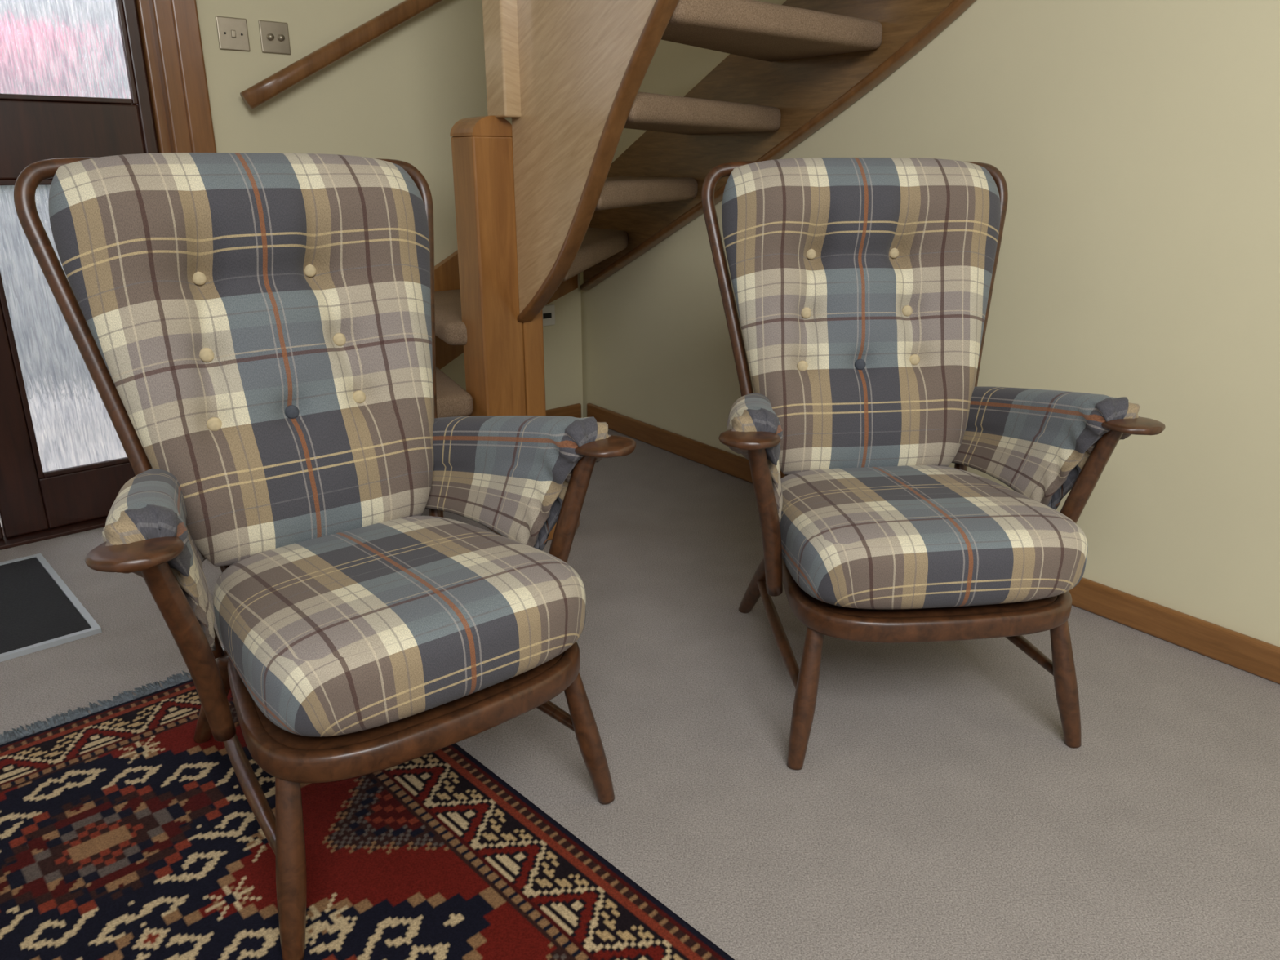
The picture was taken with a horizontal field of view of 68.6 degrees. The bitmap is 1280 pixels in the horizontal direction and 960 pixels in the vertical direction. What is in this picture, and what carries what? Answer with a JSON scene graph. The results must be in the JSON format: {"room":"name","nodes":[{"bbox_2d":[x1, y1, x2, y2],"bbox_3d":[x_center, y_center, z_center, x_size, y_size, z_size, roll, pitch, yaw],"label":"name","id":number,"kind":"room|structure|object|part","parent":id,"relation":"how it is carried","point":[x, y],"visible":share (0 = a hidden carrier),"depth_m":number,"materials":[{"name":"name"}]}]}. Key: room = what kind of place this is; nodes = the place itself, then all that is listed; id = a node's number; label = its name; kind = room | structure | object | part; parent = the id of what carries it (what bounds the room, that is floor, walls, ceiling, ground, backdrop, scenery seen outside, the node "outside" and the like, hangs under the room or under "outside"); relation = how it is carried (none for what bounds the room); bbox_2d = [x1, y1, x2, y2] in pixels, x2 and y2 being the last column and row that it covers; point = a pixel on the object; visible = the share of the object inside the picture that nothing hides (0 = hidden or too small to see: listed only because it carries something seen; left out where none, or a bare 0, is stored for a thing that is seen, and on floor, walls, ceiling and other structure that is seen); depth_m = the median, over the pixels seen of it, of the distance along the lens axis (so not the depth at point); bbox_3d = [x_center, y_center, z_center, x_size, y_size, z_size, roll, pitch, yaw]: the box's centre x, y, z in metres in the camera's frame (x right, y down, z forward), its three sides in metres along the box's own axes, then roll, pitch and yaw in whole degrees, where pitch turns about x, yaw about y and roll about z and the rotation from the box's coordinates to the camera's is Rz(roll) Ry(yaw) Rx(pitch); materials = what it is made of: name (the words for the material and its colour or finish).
{"room":"living room","nodes":[
{"label":"living room","id":0,"kind":"room"},
{"bbox_2d":[195,0,582,417],"bbox_3d":[-1.898,-1.045,2.258,4.322,2.600,0.160,-16,24,-39],"label":"wall","id":1,"kind":"structure","parent":0,"point":[400,95],"depth_m":3.06,"materials":[{"name":"beige paint"}]},
{"bbox_2d":[0,522,3,539],"bbox_3d":[-2.065,-0.737,2.177,0.626,2.042,0.045,-16,24,-39],"label":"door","id":2,"kind":"structure","parent":1,"relation":"in","point":[1,530],"depth_m":2.68,"materials":[{"name":"brown wood"}]},
{"bbox_2d":[0,515,107,550],"bbox_3d":[-1.850,0.170,2.705,1.401,0.012,0.170,-16,24,-39],"label":"trim","id":3,"kind":"structure","parent":1,"relation":"attached to","point":[50,533],"depth_m":2.73,"materials":[{"name":"brown wood"}]},
{"bbox_2d":[0,0,159,537],"bbox_3d":[-1.618,-0.866,2.560,0.572,2.042,0.045,-16,24,-39],"label":"door","id":4,"kind":"structure","parent":1,"relation":"in","point":[31,131],"depth_m":2.61,"materials":[{"name":"brown wood"}]},
{"bbox_3d":[-1.592,-0.889,2.578,0.426,1.760,0.006,-16,24,-39],"label":"glass pane","id":5,"kind":"part","parent":4,"relation":"part of","materials":[{"name":"glass"}]},
{"bbox_2d":[0,0,137,478],"bbox_3d":[-1.579,-0.884,2.565,0.426,1.760,0.016,-16,24,-39],"label":"bead","id":6,"kind":"object","parent":4,"relation":"attached to","point":[41,474],"visible":0.55,"depth_m":2.60,"materials":[{"name":"brown wood"}]},
{"bbox_2d":[135,0,191,152],"bbox_3d":[-1.840,-0.826,2.359,1.401,2.120,0.140,-16,24,-39],"label":"door frame","id":7,"kind":"structure","parent":1,"relation":"attached to","point":[154,16],"depth_m":2.65,"materials":[{"name":"brown wood"}]},
{"bbox_2d":[169,0,216,152],"bbox_3d":[-1.793,-0.832,2.300,1.459,2.170,0.022,-16,24,-39],"label":"trim","id":8,"kind":"structure","parent":1,"relation":"attached to","point":[184,12],"depth_m":2.67,"materials":[{"name":"brown wood"}]},
{"bbox_2d":[215,16,249,51],"bbox_3d":[-1.184,-1.298,2.733,0.088,0.088,0.010,-16,24,-39],"label":"light switch","id":9,"kind":"object","parent":1,"relation":"attached to","point":[233,33],"visible":1,"depth_m":2.73,"materials":[{"name":"metal"}]},
{"bbox_2d":[258,20,290,54],"bbox_3d":[-1.090,-1.324,2.808,0.088,0.088,0.018,-16,24,-39],"label":"dimmer switch","id":10,"kind":"object","parent":1,"relation":"attached to","point":[274,36],"visible":1,"depth_m":2.81,"materials":[{"name":"metal"}]},
{"bbox_3d":[-1.100,-1.320,2.796,0.019,0.019,0.012,-16,24,-39],"label":"knob","id":11,"kind":"part","parent":10,"relation":"part of","materials":[{"name":"metal"}]},
{"bbox_3d":[-1.076,-1.327,2.816,0.019,0.019,0.012,-16,24,-39],"label":"knob","id":12,"kind":"part","parent":10,"relation":"part of","materials":[{"name":"metal"}]},
{"bbox_2d":[240,0,442,109],"bbox_3d":[-0.742,-1.525,3.028,1.167,0.655,0.081,-16,24,-39],"label":"handrail","id":13,"kind":"object","parent":1,"relation":"attached to","point":[300,70],"visible":1,"depth_m":2.86,"materials":[{"name":"brown wood"}]},
{"bbox_2d":[542,304,555,326],"bbox_3d":[-0.371,-0.652,3.725,0.080,0.080,0.012,-16,24,-39],"label":"wall socket","id":14,"kind":"object","parent":1,"relation":"attached to","point":[548,311],"visible":0.6,"depth_m":3.73,"materials":[{"name":"white plastic"}]},
{"bbox_2d":[546,403,581,417],"bbox_3d":[-0.751,-0.142,3.529,1.351,0.078,0.018,-16,24,-39],"label":"baseboard","id":15,"kind":"structure","parent":1,"relation":"attached to","point":[575,410],"depth_m":3.90,"materials":[{"name":"brown wood"}]},
{"bbox_2d":[0,428,1279,959],"bbox_3d":[-0.300,0.577,1.671,7.800,0.100,7.600,0,19,0],"label":"floor","id":16,"kind":"structure","parent":0,"point":[939,806],"depth_m":1.70,"materials":[{"name":"carpet"}]},
{"bbox_2d":[0,553,102,662],"bbox_3d":[-1.806,0.382,2.075,0.965,0.012,0.600,-16,25,-40],"label":"doormat","id":17,"kind":"object","parent":16,"relation":"on","point":[38,611],"visible":1,"depth_m":2.26,"materials":[{"name":"black rubber"}]},
{"bbox_2d":[0,671,734,959],"bbox_3d":[-0.502,0.702,1.127,1.151,0.009,1.992,-17,25,-41],"label":"rug","id":18,"kind":"object","parent":16,"relation":"on","point":[124,835],"visible":0.69,"depth_m":1.46,"materials":[{"name":"fabric"}]},
{"bbox_2d":[13,152,635,959],"bbox_3d":[-0.462,0.032,1.498,0.800,1.051,0.703,-15,23,-37],"label":"armchair","id":19,"kind":"object","parent":18,"relation":"on","point":[254,333],"visible":1,"depth_m":1.46,"materials":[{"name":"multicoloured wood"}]},
{"bbox_3d":[-0.673,0.057,1.286,0.104,0.079,0.481,-8,20,-22],"label":"arm","id":20,"kind":"part","parent":19,"relation":"part of","materials":[{"name":"brown wood"}]},
{"bbox_3d":[-0.589,0.220,1.231,0.038,0.337,0.129,2,19,5],"label":"arm post","id":21,"kind":"part","parent":19,"relation":"part of","materials":[{"name":"brown wood"}]},
{"bbox_3d":[-0.753,0.387,1.672,0.211,0.268,0.038,16,24,39],"label":"leg","id":22,"kind":"part","parent":19,"relation":"part of","materials":[{"name":"brown wood"}]},
{"bbox_2d":[48,152,434,566],"bbox_3d":[-0.594,-0.213,1.587,0.603,0.643,0.215,-15,23,-37],"label":"cushion","id":23,"kind":"object","parent":19,"relation":"on","point":[254,332],"depth_m":1.52,"materials":[{"name":"fabric"}]},
{"bbox_3d":[-0.471,0.515,1.269,0.039,0.272,0.097,1,19,2],"label":"leg","id":24,"kind":"part","parent":19,"relation":"part of","materials":[{"name":"brown wood"}]},
{"bbox_2d":[213,515,586,737],"bbox_3d":[-0.397,0.199,1.494,0.502,0.171,0.530,-15,23,-37],"label":"seat cushion","id":25,"kind":"object","parent":19,"relation":"on","point":[328,626],"depth_m":1.34,"materials":[{"name":"fabric"}]},
{"bbox_3d":[-0.406,0.293,1.520,0.510,0.070,0.536,-15,23,-37],"label":"seat frame","id":26,"kind":"part","parent":19,"relation":"part of","materials":[{"name":"brown wood"}]},
{"bbox_3d":[-0.127,0.099,1.589,0.124,0.337,0.035,3,19,10],"label":"arm post","id":27,"kind":"part","parent":19,"relation":"part of","materials":[{"name":"brown wood"}]},
{"bbox_3d":[-0.090,0.416,1.563,0.097,0.272,0.039,3,19,9],"label":"leg","id":28,"kind":"part","parent":19,"relation":"part of","materials":[{"name":"brown wood"}]},
{"bbox_3d":[-0.212,-0.063,1.642,0.479,0.079,0.104,13,23,34],"label":"arm","id":29,"kind":"part","parent":19,"relation":"part of","materials":[{"name":"brown wood"}]},
{"bbox_2d":[434,0,976,540],"bbox_3d":[-0.023,-1.010,2.232,1.372,2.550,2.543,-13,23,-34],"label":"staircase","id":30,"kind":"structure","parent":16,"relation":"on","point":[541,202],"depth_m":2.48,"materials":[{"name":"wood"}]},
{"bbox_3d":[-0.421,-0.399,2.689,0.128,1.100,0.132,-13,23,-34],"label":"newel post","id":31,"kind":"part","parent":30,"relation":"part of","materials":[{"name":"brown wood"}]},
{"bbox_3d":[-0.351,-1.617,2.240,0.062,1.405,0.100,-13,23,-34],"label":"post","id":32,"kind":"part","parent":30,"relation":"part of","materials":[{"name":"brown wood"}]},
{"bbox_2d":[701,157,1165,769],"bbox_3d":[0.502,-0.082,1.850,0.800,1.051,0.703,-2,19,-7],"label":"armchair","id":33,"kind":"object","parent":16,"relation":"on","point":[863,287],"visible":1,"depth_m":1.90,"materials":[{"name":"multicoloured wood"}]},
{"bbox_3d":[0.213,-0.103,1.774,0.104,0.079,0.481,3,19,8],"label":"arm","id":34,"kind":"part","parent":33,"relation":"part of","materials":[{"name":"brown wood"}]},
{"bbox_3d":[0.283,0.226,2.163,0.038,0.268,0.211,-5,19,-15],"label":"leg","id":35,"kind":"part","parent":33,"relation":"part of","materials":[{"name":"brown wood"}]},
{"bbox_3d":[0.229,0.069,1.692,0.038,0.337,0.129,14,23,35],"label":"arm post","id":36,"kind":"part","parent":33,"relation":"part of","materials":[{"name":"brown wood"}]},
{"bbox_3d":[0.298,0.381,1.679,0.039,0.272,0.097,12,22,32],"label":"leg","id":37,"kind":"part","parent":33,"relation":"part of","materials":[{"name":"brown wood"}]},
{"bbox_2d":[721,157,1000,475],"bbox_3d":[0.476,-0.341,1.982,0.603,0.643,0.215,-2,19,-7],"label":"cushion","id":38,"kind":"object","parent":33,"relation":"on","point":[863,287],"depth_m":1.95,"materials":[{"name":"fabric"}]},
{"bbox_3d":[0.517,0.186,1.853,0.510,0.070,0.536,-2,19,-7],"label":"seat frame","id":39,"kind":"part","parent":33,"relation":"part of","materials":[{"name":"brown wood"}]},
{"bbox_2d":[780,465,1088,609],"bbox_3d":[0.517,0.093,1.820,0.525,0.171,0.530,-2,19,-7],"label":"seat cushion","id":40,"kind":"object","parent":33,"relation":"on","point":[853,537],"depth_m":1.61,"materials":[{"name":"fabric"}]},
{"bbox_3d":[0.785,0.362,1.738,0.097,0.272,0.039,16,24,39],"label":"leg","id":41,"kind":"part","parent":33,"relation":"part of","materials":[{"name":"brown wood"}]},
{"bbox_3d":[0.821,0.045,1.764,0.124,0.337,0.035,16,24,39],"label":"arm post","id":42,"kind":"part","parent":33,"relation":"part of","materials":[{"name":"brown wood"}]},
{"bbox_3d":[0.802,-0.127,1.844,0.104,0.079,0.479,-7,20,-20],"label":"arm","id":43,"kind":"part","parent":33,"relation":"part of","materials":[{"name":"brown wood"}]},
{"bbox_2d":[580,0,1279,646],"bbox_3d":[1.209,-0.921,1.890,0.200,2.600,5.297,-13,23,-34],"label":"wall","id":44,"kind":"structure","parent":0,"point":[1135,144],"depth_m":2.09,"materials":[{"name":"beige paint"}]},
{"bbox_2d":[586,403,1279,684],"bbox_3d":[1.234,0.344,2.086,0.018,0.078,4.917,-13,23,-34],"label":"baseboard","id":45,"kind":"structure","parent":44,"relation":"attached to","point":[1260,658],"depth_m":2.19,"materials":[{"name":"brown wood"}]}
]}

